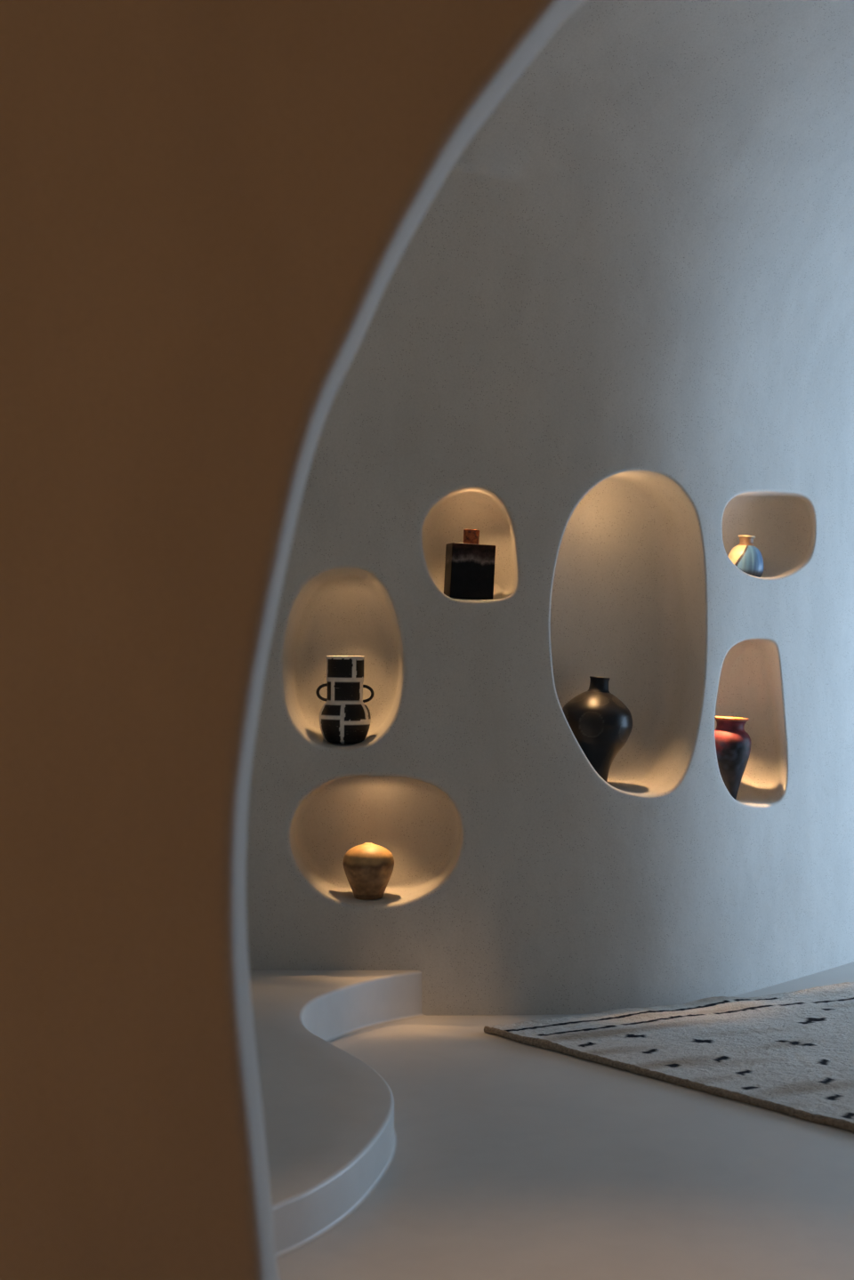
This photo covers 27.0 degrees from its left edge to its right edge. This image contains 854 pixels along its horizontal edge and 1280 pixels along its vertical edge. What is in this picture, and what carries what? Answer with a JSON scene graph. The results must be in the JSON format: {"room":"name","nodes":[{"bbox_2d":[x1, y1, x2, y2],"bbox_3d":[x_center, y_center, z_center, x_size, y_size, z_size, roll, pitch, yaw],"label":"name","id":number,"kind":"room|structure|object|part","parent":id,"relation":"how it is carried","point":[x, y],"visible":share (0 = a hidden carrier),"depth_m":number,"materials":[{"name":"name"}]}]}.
{"room":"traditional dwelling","nodes":[
{"label":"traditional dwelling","id":0,"kind":"room"},
{"bbox_2d":[0,0,587,1279],"bbox_3d":[0.725,-0.515,2.292,7.750,3.630,0.185,0,0,0],"label":"wall","id":1,"kind":"structure","parent":0,"point":[209,208],"depth_m":2.20,"materials":[{"name":"paint"}]},
{"bbox_2d":[245,0,853,1015],"bbox_3d":[1.114,-0.429,7.542,9.631,3.458,3.580,0,0,-41],"label":"wall","id":2,"kind":"structure","parent":0,"point":[613,346],"depth_m":6.17,"materials":[{"name":"paint"}]},
{"bbox_2d":[315,655,374,744],"bbox_3d":[-0.290,0.213,6.290,0.182,0.314,0.182,0,0,29],"label":"vase","id":3,"kind":"object","parent":2,"relation":"in","point":[344,719],"visible":1,"depth_m":6.23,"materials":[{"name":"black ceramic"}]},
{"bbox_3d":[-0.371,0.185,6.290,0.041,0.065,0.011,1,0,0],"label":"handle","id":4,"kind":"part","parent":3,"relation":"part of","materials":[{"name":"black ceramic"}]},
{"bbox_3d":[-0.207,0.190,6.290,0.042,0.065,0.011,1,0,0],"label":"handle","id":5,"kind":"part","parent":3,"relation":"part of","materials":[{"name":"black ceramic"}]},
{"bbox_2d":[342,842,394,899],"bbox_3d":[-0.207,0.815,6.295,0.182,0.194,0.182,0,0,0],"label":"vase","id":6,"kind":"object","parent":2,"relation":"in","point":[367,866],"visible":1,"depth_m":6.23,"materials":[{"name":"ceramic"}]},
{"bbox_2d":[443,529,495,599],"bbox_3d":[0.151,-0.266,6.297,0.168,0.250,0.094,0,0,-14],"label":"bottle","id":7,"kind":"object","parent":2,"relation":"in","point":[469,565],"visible":0.94,"depth_m":6.25,"materials":[{"name":"ceramic"}]},
{"bbox_2d":[562,676,632,782],"bbox_3d":[0.606,0.333,6.385,0.263,0.405,0.263,0,0,-18],"label":"vase","id":8,"kind":"object","parent":2,"relation":"in","point":[601,724],"visible":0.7,"depth_m":6.29,"materials":[{"name":"ceramic"}]},
{"bbox_2d":[714,716,751,799],"bbox_3d":[1.148,0.450,6.753,0.164,0.322,0.164,0,0,13],"label":"vase","id":9,"kind":"object","parent":2,"relation":"in","point":[732,743],"visible":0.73,"depth_m":6.70,"materials":[{"name":"ceramic"}]},
{"bbox_2d":[727,534,763,577],"bbox_3d":[1.216,-0.321,6.809,0.143,0.161,0.143,0,0,24],"label":"vase","id":10,"kind":"object","parent":2,"relation":"in","point":[745,556],"visible":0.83,"depth_m":6.76,"materials":[{"name":"ceramic"}]},
{"bbox_2d":[275,961,853,1279],"bbox_3d":[0.700,1.400,4.450,8.200,0.200,14.500,0,0,0],"label":"floor","id":11,"kind":"structure","parent":0,"point":[513,1160],"depth_m":4.32,"materials":[{"name":"grey concrete"}]},
{"bbox_2d":[249,970,426,1258],"bbox_3d":[-1.565,1.221,4.562,3.159,0.156,3.255,0,0,0],"label":"raised platform","id":12,"kind":"object","parent":11,"relation":"on","point":[331,1137],"visible":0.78,"depth_m":4.68,"materials":[{"name":"white paint"}]},
{"bbox_2d":[483,982,853,1132],"bbox_3d":[2.016,1.281,5.377,2.266,0.037,3.052,0,0,-38],"label":"rug","id":13,"kind":"object","parent":11,"relation":"on","point":[791,1053],"visible":1,"depth_m":5.63,"materials":[{"name":"fabric"}]}
]}

